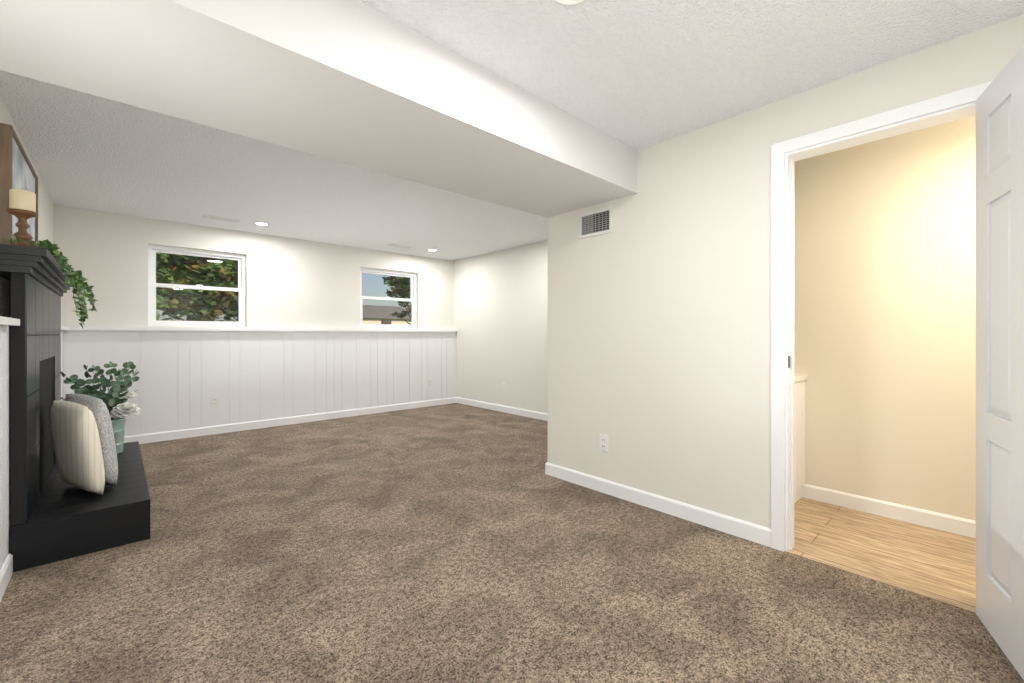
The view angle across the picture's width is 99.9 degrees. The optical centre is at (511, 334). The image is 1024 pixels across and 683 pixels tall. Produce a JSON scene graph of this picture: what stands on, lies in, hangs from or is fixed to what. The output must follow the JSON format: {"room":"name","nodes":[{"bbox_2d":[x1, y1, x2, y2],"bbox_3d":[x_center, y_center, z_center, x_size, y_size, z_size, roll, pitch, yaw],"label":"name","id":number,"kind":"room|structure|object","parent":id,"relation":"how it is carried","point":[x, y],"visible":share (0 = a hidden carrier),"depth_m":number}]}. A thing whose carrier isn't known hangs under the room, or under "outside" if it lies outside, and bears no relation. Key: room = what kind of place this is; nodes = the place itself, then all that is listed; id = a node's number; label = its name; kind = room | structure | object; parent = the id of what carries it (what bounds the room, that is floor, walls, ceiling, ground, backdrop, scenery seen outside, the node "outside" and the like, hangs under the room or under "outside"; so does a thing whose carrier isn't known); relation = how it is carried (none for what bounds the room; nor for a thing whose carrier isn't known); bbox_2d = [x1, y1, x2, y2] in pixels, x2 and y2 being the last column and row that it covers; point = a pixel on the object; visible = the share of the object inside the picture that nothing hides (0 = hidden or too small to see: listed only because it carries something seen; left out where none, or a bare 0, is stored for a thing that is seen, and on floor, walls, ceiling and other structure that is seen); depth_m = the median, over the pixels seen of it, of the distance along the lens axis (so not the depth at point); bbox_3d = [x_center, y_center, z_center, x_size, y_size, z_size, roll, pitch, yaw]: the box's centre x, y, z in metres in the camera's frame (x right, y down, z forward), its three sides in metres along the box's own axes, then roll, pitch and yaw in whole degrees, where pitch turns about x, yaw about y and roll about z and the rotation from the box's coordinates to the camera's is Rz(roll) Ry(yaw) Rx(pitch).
{"room":"finished basement","nodes":[
{"label":"finished basement","id":0,"kind":"room"},
{"bbox_2d":[0,96,52,317],"bbox_3d":[-1.473,-0.050,0.819,0.200,2.300,8.800,0,0,-43],"label":"wall","id":1,"kind":"structure","parent":0,"point":[45,218],"depth_m":3.22},
{"bbox_2d":[0,554,12,601],"bbox_3d":[-0.405,1.054,-0.089,0.013,0.092,5.618,0,0,-43],"label":"baseboard","id":2,"kind":"structure","parent":1,"relation":"attached to","point":[6,572],"depth_m":1.87},
{"bbox_2d":[0,123,37,244],"bbox_3d":[-2.851,-0.738,2.500,0.042,0.620,0.980,0,0,-43],"label":"framed art","id":3,"kind":"object","parent":1,"relation":"attached to","point":[17,170],"visible":0.56,"depth_m":2.17},
{"bbox_2d":[0,325,62,570],"bbox_3d":[-1.350,0.530,0.881,0.065,1.140,8.324,0,0,-43],"label":"wainscot","id":4,"kind":"structure","parent":1,"relation":"attached to","point":[5,428],"depth_m":1.92},
{"bbox_2d":[0,316,69,329],"bbox_3d":[-1.361,-0.055,0.922,0.105,0.030,8.400,0,0,-43],"label":"trim","id":5,"kind":"structure","parent":1,"relation":"attached to","point":[6,321],"depth_m":1.82},
{"bbox_2d":[53,205,453,329],"bbox_3d":[-2.591,-0.050,5.632,4.670,2.300,0.200,0,0,-43],"label":"wall","id":6,"kind":"structure","parent":0,"point":[292,283],"depth_m":5.10},
{"bbox_2d":[148,244,245,326],"bbox_3d":[-3.494,-0.512,4.804,0.880,0.855,0.073,0,0,-43],"label":"window","id":7,"kind":"structure","parent":6,"relation":"in","point":[153,284],"depth_m":4.76},
{"bbox_2d":[63,330,455,436],"bbox_3d":[-2.570,0.530,5.462,4.470,1.140,0.080,0,0,-43],"label":"wainscot","id":8,"kind":"structure","parent":6,"relation":"attached to","point":[186,376],"depth_m":5.04},
{"bbox_2d":[211,396,218,406],"bbox_3d":[-3.280,0.740,4.748,0.070,0.114,0.009,0,0,-43],"label":"electrical outlet","id":9,"kind":"object","parent":8,"relation":"attached to","point":[214,401],"visible":1,"depth_m":4.75},
{"bbox_2d":[124,397,455,443],"bbox_3d":[-2.515,1.054,5.450,4.405,0.092,0.013,0,0,-43],"label":"baseboard","id":10,"kind":"structure","parent":8,"relation":"attached to","point":[210,430],"depth_m":5.13},
{"bbox_2d":[70,327,457,331],"bbox_3d":[-2.523,-0.055,5.477,4.380,0.030,0.120,0,0,-43],"label":"trim","id":11,"kind":"structure","parent":6,"relation":"attached to","point":[71,328],"depth_m":4.85},
{"bbox_2d":[360,267,415,328],"bbox_3d":[-1.834,-0.512,6.331,0.910,0.855,0.073,0,0,-43],"label":"window","id":12,"kind":"structure","parent":6,"relation":"in","point":[412,299],"depth_m":6.36},
{"bbox_2d":[454,240,547,413],"bbox_3d":[0.237,-0.050,5.859,0.200,2.300,3.695,0,0,-43],"label":"wall","id":13,"kind":"structure","parent":0,"point":[501,311],"depth_m":6.08},
{"bbox_2d":[456,397,547,420],"bbox_3d":[0.266,1.054,5.669,0.013,0.092,3.375,0,0,-43],"label":"baseboard","id":14,"kind":"structure","parent":13,"relation":"attached to","point":[511,410],"depth_m":6.05},
{"bbox_2d":[0,403,1023,682],"bbox_3d":[0.246,1.150,2.400,4.870,0.100,8.800,0,0,-43],"label":"floor","id":15,"kind":"structure","parent":0,"point":[360,549],"depth_m":1.85},
{"bbox_2d":[0,244,149,571],"bbox_3d":[-2.741,0.346,2.764,0.561,1.508,1.800,0,0,-43],"label":"fireplace","id":16,"kind":"object","parent":15,"relation":"on","point":[55,517],"visible":0.83,"depth_m":2.19},
{"bbox_2d":[6,208,38,246],"bbox_3d":[-2.372,-0.502,2.085,0.108,0.187,0.108,0,0,-43],"label":"candle holder","id":17,"kind":"object","parent":16,"relation":"on","point":[22,224],"visible":0.67,"depth_m":2.07},
{"bbox_2d":[9,189,35,211],"bbox_3d":[-2.372,-0.648,2.085,0.086,0.103,0.086,0,0,-43],"label":"candle","id":18,"kind":"object","parent":17,"relation":"on","point":[22,199],"depth_m":2.06},
{"bbox_2d":[4,235,97,327],"bbox_3d":[-2.661,-0.277,2.546,0.285,0.482,1.366,0,0,-43],"label":"ivy garland","id":19,"kind":"object","parent":16,"relation":"on","point":[78,284],"visible":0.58,"depth_m":2.50},
{"bbox_2d":[49,400,104,494],"bbox_3d":[-2.455,0.630,2.423,0.520,0.516,0.126,0,0,27],"label":"pillow","id":20,"kind":"object","parent":16,"relation":"on","point":[76,444],"visible":1,"depth_m":2.33},
{"bbox_2d":[64,394,117,485],"bbox_3d":[-2.517,0.620,2.564,0.540,0.536,0.128,0,0,27],"label":"pillow","id":21,"kind":"object","parent":16,"relation":"on","point":[97,407],"visible":0.4,"depth_m":2.45},
{"bbox_2d":[110,417,126,453],"bbox_3d":[-3.004,0.759,3.215,0.182,0.257,0.182,0,0,-43],"label":"plant pot","id":22,"kind":"object","parent":16,"relation":"on","point":[118,425],"visible":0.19,"depth_m":3.21},
{"bbox_2d":[0,0,1023,260],"bbox_3d":[0.246,-1.250,2.400,4.870,0.100,8.800,0,0,-43],"label":"ceiling","id":23,"kind":"structure","parent":0,"point":[638,74],"depth_m":2.22},
{"bbox_2d":[203,215,239,222],"bbox_3d":[-2.999,-1.194,4.443,0.300,0.011,0.100,0,0,-43],"label":"ceiling vent","id":24,"kind":"object","parent":23,"relation":"in","point":[221,218],"visible":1,"depth_m":4.43},
{"bbox_2d":[253,222,269,225],"bbox_3d":[-2.713,-1.196,4.664,0.160,0.008,0.160,0,0,-43],"label":"recessed light","id":25,"kind":"object","parent":23,"relation":"in","point":[260,223],"visible":1,"depth_m":4.67},
{"bbox_2d":[0,0,636,217],"bbox_3d":[-0.526,-1.060,2.108,2.940,0.280,0.795,0,0,-43],"label":"soffit beam","id":26,"kind":"structure","parent":23,"relation":"attached to","point":[358,83],"depth_m":1.68},
{"bbox_2d":[388,244,411,248],"bbox_3d":[-1.518,-1.194,5.832,0.300,0.011,0.100,0,0,-43],"label":"ceiling vent","id":27,"kind":"object","parent":23,"relation":"in","point":[400,246],"visible":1,"depth_m":5.82},
{"bbox_2d":[554,0,585,5],"bbox_3d":[0.207,-1.196,1.481,0.160,0.008,0.160,0,0,-43],"label":"recessed light","id":28,"kind":"object","parent":23,"relation":"in","point":[569,2],"visible":1,"depth_m":1.55},
{"bbox_2d":[548,14,1023,528],"bbox_3d":[2.052,-0.050,1.551,0.120,2.300,5.105,0,0,-43],"label":"wall","id":29,"kind":"structure","parent":0,"point":[659,335],"depth_m":2.53},
{"bbox_2d":[579,206,612,238],"bbox_3d":[0.590,-0.787,3.042,0.012,0.175,0.280,0,0,-43],"label":"air vent","id":30,"kind":"object","parent":29,"relation":"in","point":[596,222],"visible":1,"depth_m":3.04},
{"bbox_2d":[600,434,607,451],"bbox_3d":[0.638,0.755,2.992,0.009,0.114,0.070,0,0,-43],"label":"electrical outlet","id":31,"kind":"object","parent":29,"relation":"attached to","point":[603,442],"visible":1,"depth_m":2.99},
{"bbox_2d":[545,462,770,546],"bbox_3d":[0.804,1.054,2.810,0.013,0.092,1.588,0,0,-43],"label":"baseboard","id":32,"kind":"structure","parent":29,"relation":"attached to","point":[752,532],"depth_m":2.63},
{"bbox_2d":[771,81,991,551],"bbox_3d":[1.664,0.061,1.972,0.150,2.078,0.806,0,0,-43],"label":"door frame","id":33,"kind":"structure","parent":29,"relation":"attached to","point":[779,150],"depth_m":2.18},
{"bbox_2d":[976,45,1023,679],"bbox_3d":[1.667,0.088,1.362,0.672,2.000,0.272,0,0,-43],"label":"door leaf","id":34,"kind":"structure","parent":29,"relation":"in","point":[1000,356],"depth_m":1.49},
{"bbox_2d":[788,497,975,612],"bbox_3d":[2.420,1.149,1.889,1.120,0.101,5.105,0,0,-43],"label":"floor","id":35,"kind":"structure","parent":0,"point":[936,564],"depth_m":2.19},
{"bbox_2d":[794,373,807,502],"bbox_3d":[1.526,0.682,2.992,0.537,0.835,0.780,0,0,-43],"label":"vanity cabinet","id":36,"kind":"object","parent":35,"relation":"on","point":[799,430],"visible":0.06,"depth_m":2.80},
{"bbox_2d":[794,115,975,520],"bbox_3d":[2.182,-0.050,2.754,0.100,2.300,2.400,0,0,-43],"label":"wall","id":37,"kind":"structure","parent":0,"point":[885,294],"depth_m":2.58},
{"bbox_2d":[801,484,975,537],"bbox_3d":[2.140,1.054,2.715,0.013,0.092,2.200,0,0,-43],"label":"baseboard","id":38,"kind":"structure","parent":37,"relation":"attached to","point":[948,523],"depth_m":2.56},
{"label":"outside","id":39,"kind":"structure","parent":0,"visible":0},
{"bbox_3d":[-47.635,0.300,96.124,220.000,0.300,194.000,0,0,-43],"label":"ground","id":40,"kind":"structure","parent":39,"visible":0},
{"bbox_2d":[156,252,180,319],"bbox_3d":[-9.996,-1.113,9.820,3.911,2.575,3.788,0,0,-43],"label":"tree","id":41,"kind":"object","parent":40,"relation":"on","point":[164,278],"depth_m":10.37},
{"bbox_2d":[156,253,189,269],"bbox_3d":[-13.913,-4.907,12.966,8.497,10.163,8.305,0,0,-43],"label":"tree","id":42,"kind":"object","parent":40,"relation":"on","point":[171,261],"depth_m":14.96},
{"bbox_2d":[156,255,195,310],"bbox_3d":[-22.799,-6.404,25.311,11.880,13.157,12.151,0,0,-43],"label":"tree","id":43,"kind":"object","parent":40,"relation":"on","point":[181,261],"depth_m":26.23},
{"bbox_2d":[163,262,196,319],"bbox_3d":[-26.444,-7.538,35.277,13.202,15.424,12.400,0,0,-43],"label":"tree","id":44,"kind":"object","parent":40,"relation":"on","point":[188,316],"depth_m":35.19},
{"bbox_2d":[156,259,237,321],"bbox_3d":[-7.835,-1.026,12.301,3.988,2.402,3.723,0,0,-43],"label":"tree","id":45,"kind":"object","parent":40,"relation":"on","point":[192,306],"depth_m":11.35},
{"bbox_2d":[157,253,237,320],"bbox_3d":[-12.824,-5.357,18.076,8.940,11.063,8.762,0,0,-43],"label":"tree","id":46,"kind":"object","parent":40,"relation":"on","point":[197,268],"depth_m":16.66},
{"bbox_2d":[186,256,237,318],"bbox_3d":[-14.655,-3.385,23.788,5.672,7.119,5.634,0,0,-43],"label":"tree","id":47,"kind":"object","parent":40,"relation":"on","point":[191,257],"depth_m":21.95},
{"bbox_2d":[363,305,410,324],"bbox_3d":[-19.443,-1.940,59.556,19.000,4.220,11.000,0,0,-43],"label":"house","id":48,"kind":"structure","parent":40,"relation":"on","point":[368,313],"depth_m":56.80},
{"bbox_2d":[382,275,410,324],"bbox_3d":[-4.523,-2.386,19.519,3.136,5.121,2.980,0,0,-43],"label":"tree","id":49,"kind":"object","parent":40,"relation":"on","point":[405,286],"depth_m":19.01},
{"label":"soil","id":50,"kind":"object","parent":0,"visible":0},
{"bbox_2d":[59,361,140,419],"bbox_3d":[-3.046,0.437,3.192,0.432,0.466,0.430,0,0,-43],"label":"foliage","id":51,"kind":"object","parent":50,"relation":"in","point":[115,398],"visible":0.71,"depth_m":3.20}
]}

